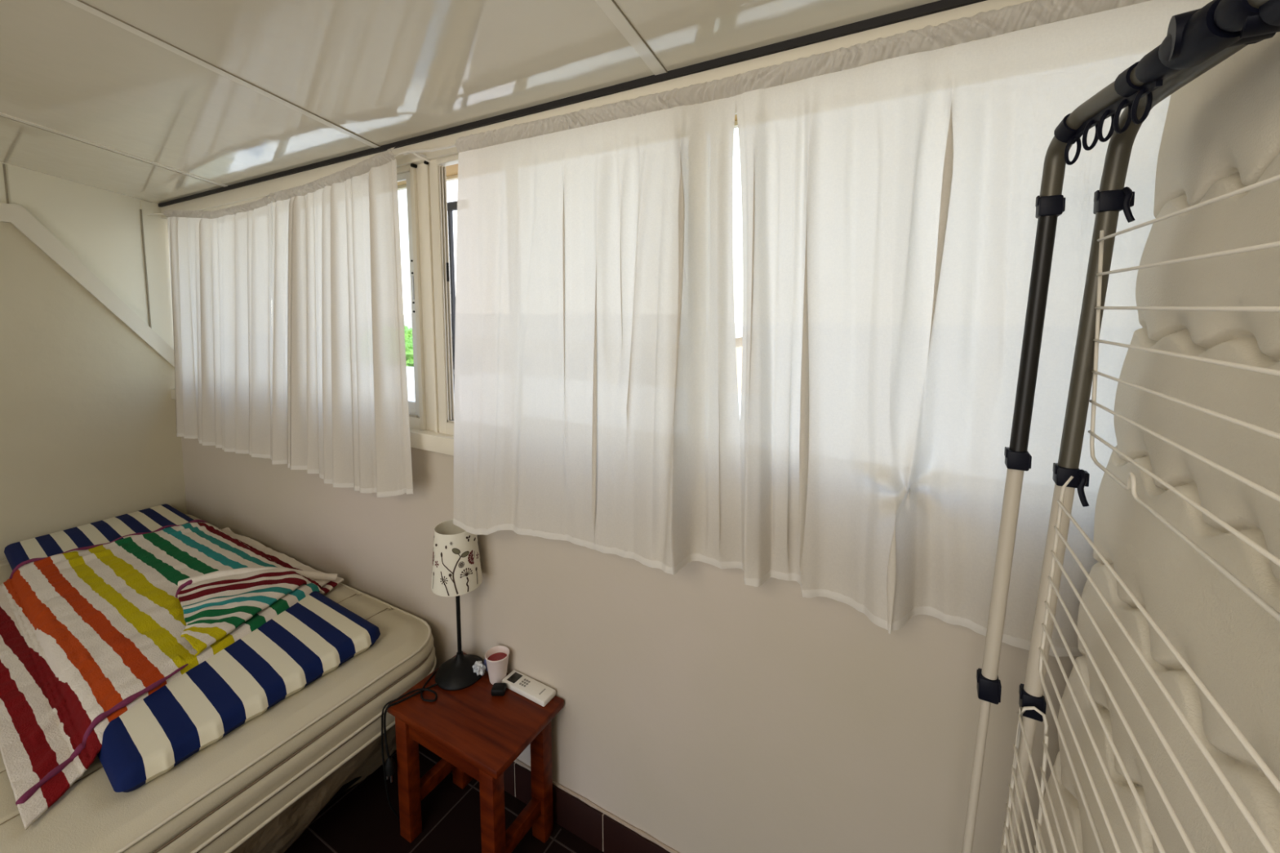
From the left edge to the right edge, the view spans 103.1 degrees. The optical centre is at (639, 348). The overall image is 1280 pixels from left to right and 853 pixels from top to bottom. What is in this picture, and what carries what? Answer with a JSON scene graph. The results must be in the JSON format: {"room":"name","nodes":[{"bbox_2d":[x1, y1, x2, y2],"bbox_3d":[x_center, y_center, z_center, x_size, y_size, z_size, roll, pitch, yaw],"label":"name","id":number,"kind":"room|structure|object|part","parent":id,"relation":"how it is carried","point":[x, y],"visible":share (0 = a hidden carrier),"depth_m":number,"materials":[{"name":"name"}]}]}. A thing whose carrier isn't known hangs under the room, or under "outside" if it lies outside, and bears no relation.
{"room":"bedroom","nodes":[
{"label":"bedroom","id":0,"kind":"room"},
{"bbox_2d":[0,162,186,560],"bbox_3d":[-3.357,0.073,1.223,0.200,2.750,3.800,2,5,29],"label":"wall","id":1,"kind":"structure","parent":0,"point":[88,416],"depth_m":2.35,"materials":[{"name":"paint"}]},
{"bbox_2d":[0,161,173,349],"bbox_3d":[-2.838,-0.562,1.913,0.007,1.300,1.600,2,5,29],"label":"trim","id":2,"kind":"structure","parent":1,"relation":"attached to","point":[153,224],"depth_m":2.58,"materials":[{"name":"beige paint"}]},
{"bbox_2d":[0,202,174,367],"bbox_3d":[-3.273,-0.150,1.157,0.036,0.760,3.400,2,5,29],"label":"trim","id":3,"kind":"structure","parent":1,"relation":"attached to","point":[17,215],"depth_m":2.34,"materials":[{"name":"beige paint"}]},
{"bbox_2d":[146,150,426,214],"bbox_3d":[-1.558,-0.606,2.067,2.033,0.078,0.074,2,5,29],"label":"wire","id":4,"kind":"object","parent":1,"relation":"attached to","point":[406,151],"visible":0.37,"depth_m":1.58,"materials":[{"name":"beige"}]},
{"bbox_2d":[163,195,271,459],"bbox_3d":[-1.849,-0.096,2.218,0.995,1.093,0.056,2,5,29],"label":"curtain","id":5,"kind":"object","parent":4,"relation":"hanging from","point":[220,268],"visible":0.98,"depth_m":2.18,"materials":[{"name":"fabric"}]},
{"bbox_2d":[267,146,413,497],"bbox_3d":[-1.108,-0.073,1.792,0.875,1.128,0.058,2,5,29],"label":"curtain","id":6,"kind":"object","parent":4,"relation":"hanging from","point":[340,410],"visible":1,"depth_m":1.75,"materials":[{"name":"fabric"}]},
{"bbox_2d":[397,114,737,186],"bbox_3d":[-0.482,-0.607,1.615,5.370,0.025,0.112,2,5,29],"label":"trim","id":7,"kind":"structure","parent":1,"relation":"attached to","point":[451,170],"depth_m":1.72,"materials":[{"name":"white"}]},
{"bbox_2d":[397,120,737,191],"bbox_3d":[-0.448,-0.612,1.675,5.370,0.045,0.020,2,5,29],"label":"trim","id":8,"kind":"structure","parent":1,"relation":"attached to","point":[454,177],"depth_m":1.79,"materials":[{"name":"beige"}]},
{"bbox_2d":[158,0,986,207],"bbox_3d":[-0.744,-0.662,1.655,3.870,0.016,0.068,2,5,29],"label":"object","id":9,"kind":"structure","parent":1,"relation":"attached to","point":[939,6],"depth_m":1.18,"materials":[{"name":"black metal"}]},
{"bbox_2d":[160,0,1139,218],"bbox_3d":[-0.742,-0.626,1.662,3.870,0.056,0.060,2,5,29],"label":"trim","id":10,"kind":"structure","parent":1,"relation":"attached to","point":[260,189],"depth_m":1.25,"materials":[{"name":"beige wood"}]},
{"bbox_2d":[403,142,455,168],"bbox_3d":[0.083,-0.568,1.148,1.906,0.040,0.069,2,5,29],"label":"curtain rod","id":11,"kind":"object","parent":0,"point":[412,151],"visible":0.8,"depth_m":1.54,"materials":[{"name":"white metal"}]},
{"bbox_3d":[0.075,-0.566,1.131,1.901,0.040,0.032,2,5,29],"label":"rod","id":12,"kind":"part","parent":11,"relation":"part of","materials":[{"name":"white metal"}]},
{"bbox_2d":[453,75,742,574],"bbox_3d":[-0.169,-0.021,1.238,0.847,1.118,0.113,2,5,28],"label":"curtain","id":13,"kind":"object","parent":11,"relation":"hanging from","point":[596,401],"visible":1,"depth_m":1.20,"materials":[{"name":"fabric"}]},
{"bbox_2d":[733,0,1212,657],"bbox_3d":[0.512,-0.025,0.873,0.750,1.055,0.111,2,5,29],"label":"curtain","id":14,"kind":"object","parent":11,"relation":"hanging from","point":[890,222],"visible":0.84,"depth_m":0.90,"materials":[{"name":"fabric"}]},
{"bbox_2d":[284,743,603,852],"bbox_3d":[-1.580,1.565,0.336,4.270,0.100,3.800,2,5,29],"label":"floor","id":15,"kind":"structure","parent":0,"point":[363,820],"depth_m":1.51,"materials":[{"name":"tile"}]},
{"bbox_2d":[0,514,436,852],"bbox_3d":[-1.817,1.164,1.681,2.074,0.487,1.207,2,5,29],"label":"bed","id":16,"kind":"object","parent":15,"relation":"on","point":[257,788],"visible":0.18,"depth_m":1.24,"materials":[{"name":"beige"}]},
{"bbox_2d":[4,503,380,792],"bbox_3d":[-1.767,0.872,1.849,1.970,0.066,0.605,3,5,32],"label":"cushion","id":17,"kind":"object","parent":16,"relation":"on","point":[308,641],"visible":0.37,"depth_m":1.38,"materials":[{"name":"blue fabric"}]},
{"bbox_2d":[0,520,343,831],"bbox_3d":[-1.675,0.849,1.752,1.521,0.121,0.854,2,5,29],"label":"striped blanket","id":18,"kind":"object","parent":17,"relation":"on","point":[88,633],"visible":1,"depth_m":1.57,"materials":[{"name":"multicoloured fabric"}]},
{"bbox_3d":[-1.817,1.020,1.670,2.067,0.169,1.200,2,5,29],"label":"mattress","id":19,"kind":"part","parent":16,"relation":"part of","materials":[{"name":"fabric"}]},
{"bbox_2d":[306,751,576,852],"bbox_3d":[-1.585,1.515,0.324,3.870,0.001,3.380,2,5,29],"label":"grout","id":20,"kind":"structure","parent":15,"relation":"attached to","point":[420,753],"depth_m":1.52,"materials":[{"name":"grey concrete"}]},
{"bbox_2d":[386,652,564,852],"bbox_3d":[-0.471,1.206,1.477,0.432,0.422,0.268,2,5,29],"label":"side table","id":21,"kind":"object","parent":15,"relation":"on","point":[477,734],"depth_m":1.43,"materials":[{"name":"red wood"}]},
{"bbox_3d":[-0.669,1.231,1.470,0.048,0.376,0.040,2,5,29],"label":"leg","id":22,"kind":"part","parent":21,"relation":"part of","materials":[{"name":"red wood"}]},
{"bbox_2d":[381,671,437,818],"bbox_3d":[-0.672,1.201,1.528,0.156,0.403,0.126,-1,5,-9],"label":"power cable","id":23,"kind":"object","parent":21,"relation":"on","point":[423,688],"visible":1,"depth_m":1.47,"materials":[{"name":"black plastic"}]},
{"bbox_2d":[383,519,484,782],"bbox_3d":[-0.595,0.880,1.504,0.152,0.675,0.293,2,5,29],"label":"table lamp","id":24,"kind":"object","parent":21,"relation":"on","point":[456,568],"visible":0.99,"depth_m":1.50,"materials":[{"name":"white fabric"}]},
{"bbox_3d":[-0.662,1.086,1.483,0.154,0.154,0.019,-4,6,-39],"label":"cord","id":25,"kind":"part","parent":24,"relation":"part of","materials":[{"name":"black plastic"}]},
{"bbox_3d":[-0.559,0.628,1.546,0.148,0.180,0.148,2,5,29],"label":"lamp shade","id":26,"kind":"part","parent":24,"relation":"part of","materials":[{"name":"beige fabric"}]},
{"bbox_2d":[431,535,481,595],"bbox_3d":[-0.559,0.634,1.549,0.147,0.162,0.143,2,5,29],"label":"print","id":27,"kind":"object","parent":24,"relation":"attached to","point":[456,568],"depth_m":1.49,"materials":[{"name":"brown"}]},
{"bbox_3d":[-0.577,1.217,1.633,0.048,0.376,0.040,2,5,29],"label":"leg","id":28,"kind":"part","parent":21,"relation":"part of","materials":[{"name":"red wood"}]},
{"bbox_2d":[472,658,488,675],"bbox_3d":[-0.489,0.981,1.574,0.048,0.054,0.060,2,5,29],"label":"wrapper","id":29,"kind":"object","parent":21,"relation":"on","point":[478,667],"visible":0.64,"depth_m":1.56,"materials":[{"name":"white paper"}]},
{"bbox_3d":[-0.377,1.242,1.305,0.048,0.376,0.040,2,5,29],"label":"leg","id":30,"kind":"part","parent":21,"relation":"part of","materials":[{"name":"red wood"}]},
{"bbox_2d":[484,645,509,684],"bbox_3d":[-0.433,0.968,1.547,0.072,0.084,0.072,2,5,29],"label":"paper cup","id":31,"kind":"object","parent":21,"relation":"on","point":[496,658],"visible":0.89,"depth_m":1.53,"materials":[{"name":"white paper"}]},
{"bbox_3d":[-0.415,1.003,1.495,0.040,0.022,0.032,0,5,1],"label":"black plastic cap","id":32,"kind":"part","parent":21,"relation":"part of","materials":[{"name":"black plastic"}]},
{"bbox_2d":[502,670,555,706],"bbox_3d":[-0.330,1.004,1.504,0.169,0.019,0.057,2,5,29],"label":"remote control","id":33,"kind":"object","parent":21,"relation":"on","point":[534,691],"visible":0.98,"depth_m":1.49,"materials":[{"name":"white plastic"}]},
{"bbox_3d":[-0.284,1.229,1.468,0.048,0.376,0.040,2,5,29],"label":"leg","id":34,"kind":"part","parent":21,"relation":"part of","materials":[{"name":"red wood"}]},
{"bbox_2d":[961,0,1279,852],"bbox_3d":[0.451,0.591,0.492,0.182,1.779,0.593,1,5,21],"label":"drying rack","id":35,"kind":"object","parent":15,"relation":"on","point":[1196,41],"visible":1,"depth_m":0.64,"materials":[{"name":"grey metal"}]},
{"bbox_3d":[0.500,0.977,0.812,0.066,0.956,0.012,2,5,29],"label":"post","id":36,"kind":"part","parent":35,"relation":"part of","materials":[{"name":"beige metal"}]},
{"bbox_3d":[0.528,0.336,0.742,0.040,0.356,0.020,2,5,29],"label":"post","id":37,"kind":"part","parent":35,"relation":"part of","materials":[{"name":"beige metal"}]},
{"bbox_3d":[0.541,0.981,0.789,0.084,0.951,0.019,2,5,29],"label":"post","id":38,"kind":"part","parent":35,"relation":"part of","materials":[{"name":"beige metal"}]},
{"bbox_2d":[1001,706,1057,852],"bbox_3d":[0.426,0.685,0.514,0.047,0.326,0.518,2,5,29],"label":"wire shelf","id":39,"kind":"object","parent":35,"relation":"attached to","point":[1028,716],"depth_m":0.71,"materials":[{"name":"beige metal"}]},
{"bbox_3d":[0.544,-0.016,0.704,0.041,0.353,0.021,2,5,29],"label":"post","id":40,"kind":"part","parent":35,"relation":"part of","materials":[{"name":"black metal"}]},
{"bbox_3d":[0.576,0.345,0.716,0.046,0.352,0.022,2,5,29],"label":"post","id":41,"kind":"part","parent":35,"relation":"part of","materials":[{"name":"beige metal"}]},
{"bbox_2d":[1033,734,1079,852],"bbox_3d":[0.444,0.692,0.496,0.010,0.279,0.502,2,5,28],"label":"wire shelf","id":42,"kind":"object","parent":35,"relation":"attached to","point":[1045,742],"depth_m":0.67,"materials":[{"name":"beige metal"}]},
{"bbox_3d":[0.585,0.184,0.672,0.013,0.046,0.020,2,5,29],"label":"lever","id":43,"kind":"part","parent":35,"relation":"part of","materials":[{"name":"black plastic"}]},
{"bbox_3d":[0.595,-0.009,0.676,0.047,0.364,0.022,2,5,29],"label":"post","id":44,"kind":"part","parent":35,"relation":"part of","materials":[{"name":"grey metal"}]},
{"bbox_3d":[0.605,-0.179,0.630,0.013,0.046,0.020,2,5,29],"label":"lever","id":45,"kind":"part","parent":35,"relation":"part of","materials":[{"name":"black plastic"}]},
{"bbox_2d":[1038,475,1279,852],"bbox_3d":[0.448,0.334,0.476,0.026,0.291,0.524,2,5,29],"label":"wire shelf","id":46,"kind":"object","parent":35,"relation":"attached to","point":[1060,516],"depth_m":0.50,"materials":[{"name":"beige metal"}]},
{"bbox_2d":[1088,174,1279,622],"bbox_3d":[0.474,0.018,0.436,0.010,0.301,0.525,2,5,28],"label":"wire shelf","id":47,"kind":"object","parent":35,"relation":"attached to","point":[1104,233],"depth_m":0.48,"materials":[{"name":"beige metal"}]},
{"bbox_2d":[1040,31,1279,852],"bbox_3d":[0.497,0.551,0.383,0.280,1.886,0.905,2,5,29],"label":"mattress","id":48,"kind":"object","parent":15,"relation":"on","point":[1221,133],"visible":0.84,"depth_m":0.51,"materials":[{"name":"beige fabric"}]},
{"bbox_2d":[0,0,938,204],"bbox_3d":[-1.577,-0.879,0.167,4.270,0.765,3.860,2,5,29],"label":"ceiling","id":49,"kind":"structure","parent":0,"point":[383,72],"depth_m":1.25,"materials":[{"name":"white paint"}]},
{"bbox_2d":[0,0,667,186],"bbox_3d":[-1.713,-0.852,0.203,2.160,0.612,3.385,2,5,29],"label":"trim","id":50,"kind":"structure","parent":49,"relation":"attached to","point":[607,6],"depth_m":1.21,"materials":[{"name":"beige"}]},
{"bbox_2d":[181,436,1079,852],"bbox_3d":[-0.695,0.854,1.850,4.270,1.067,0.200,2,5,29],"label":"wall","id":51,"kind":"structure","parent":0,"point":[704,709],"depth_m":1.26,"materials":[{"name":"paint"}]},
{"bbox_2d":[166,164,426,430],"bbox_3d":[-1.560,-0.195,2.159,1.928,0.875,0.030,2,5,29],"label":"window","id":52,"kind":"structure","parent":51,"relation":"in","point":[417,409],"depth_m":1.69,"materials":[{"name":"beige wood"}]},
{"bbox_3d":[-1.143,-0.189,1.920,0.950,0.815,0.009,2,5,29],"label":"sash","id":53,"kind":"part","parent":52,"relation":"part of","materials":[{"name":"white paint"}]},
{"bbox_3d":[-0.756,-0.203,1.692,0.007,0.080,0.003,2,5,29],"label":"lock plate","id":54,"kind":"part","parent":52,"relation":"part of","materials":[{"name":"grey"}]},
{"bbox_2d":[170,388,453,455],"bbox_3d":[-0.740,0.301,1.733,3.870,0.054,0.088,2,5,29],"label":"trim","id":55,"kind":"structure","parent":51,"relation":"on","point":[428,440],"depth_m":1.65,"materials":[{"name":"beige wood"}]},
{"bbox_2d":[416,162,439,432],"bbox_3d":[-0.687,-0.160,1.667,0.077,0.875,0.028,2,5,29],"label":"trim","id":56,"kind":"structure","parent":51,"relation":"attached to","point":[423,175],"depth_m":1.66,"materials":[{"name":"beige wood"}]},
{"bbox_2d":[447,200,457,390],"bbox_3d":[-0.627,-0.106,1.765,0.115,0.793,0.014,2,5,29],"label":"screen frame","id":57,"kind":"object","parent":51,"relation":"attached to","point":[451,206],"visible":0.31,"depth_m":1.76,"materials":[{"name":"grey metal"}]},
{"bbox_3d":[-0.620,-0.487,1.730,0.095,0.027,0.014,2,5,29],"label":"rail","id":58,"kind":"part","parent":57,"relation":"part of","materials":[{"name":"grey metal"}]},
{"bbox_2d":[503,758,679,852],"bbox_3d":[-0.745,1.332,1.796,3.870,0.122,0.017,2,5,29],"label":"baseboard","id":59,"kind":"structure","parent":51,"relation":"attached to","point":[599,828],"depth_m":1.45,"materials":[{"name":"tile"}]},
{"bbox_2d":[429,25,1038,435],"bbox_3d":[0.135,-0.127,1.201,1.815,0.875,0.030,2,5,29],"label":"window","id":60,"kind":"structure","parent":51,"relation":"in","point":[437,166],"depth_m":1.62,"materials":[{"name":"beige wood"}]},
{"label":"outside","id":61,"kind":"structure","parent":0,"visible":0},
{"bbox_2d":[734,322,742,326],"bbox_3d":[20.869,-0.424,36.885,120.000,0.200,75.400,2,5,29],"label":"ground","id":62,"kind":"structure","parent":61,"point":[735,324],"depth_m":75.04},
{"bbox_2d":[404,313,742,393],"bbox_3d":[-3.618,0.055,16.479,14.100,2.350,5.600,2,5,29],"label":"neighbouring house","id":63,"kind":"structure","parent":62,"relation":"on","point":[407,318],"depth_m":14.09,"materials":[{"name":"beige ceramic"}]},
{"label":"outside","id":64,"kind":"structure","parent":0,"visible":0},
{"bbox_2d":[406,366,741,420],"bbox_3d":[0.156,1.050,3.401,15.000,1.020,3.300,2,5,29],"label":"ground","id":65,"kind":"structure","parent":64,"point":[410,370],"depth_m":5.31,"materials":[{"name":"white"}]},
{"bbox_2d":[404,325,413,366],"bbox_3d":[-3.757,0.117,7.927,2.223,0.968,0.992,2,5,29],"label":"shrub","id":66,"kind":"object","parent":65,"relation":"on","point":[408,332],"visible":0.08,"depth_m":7.37,"materials":[{"name":"green plant"}]}
]}

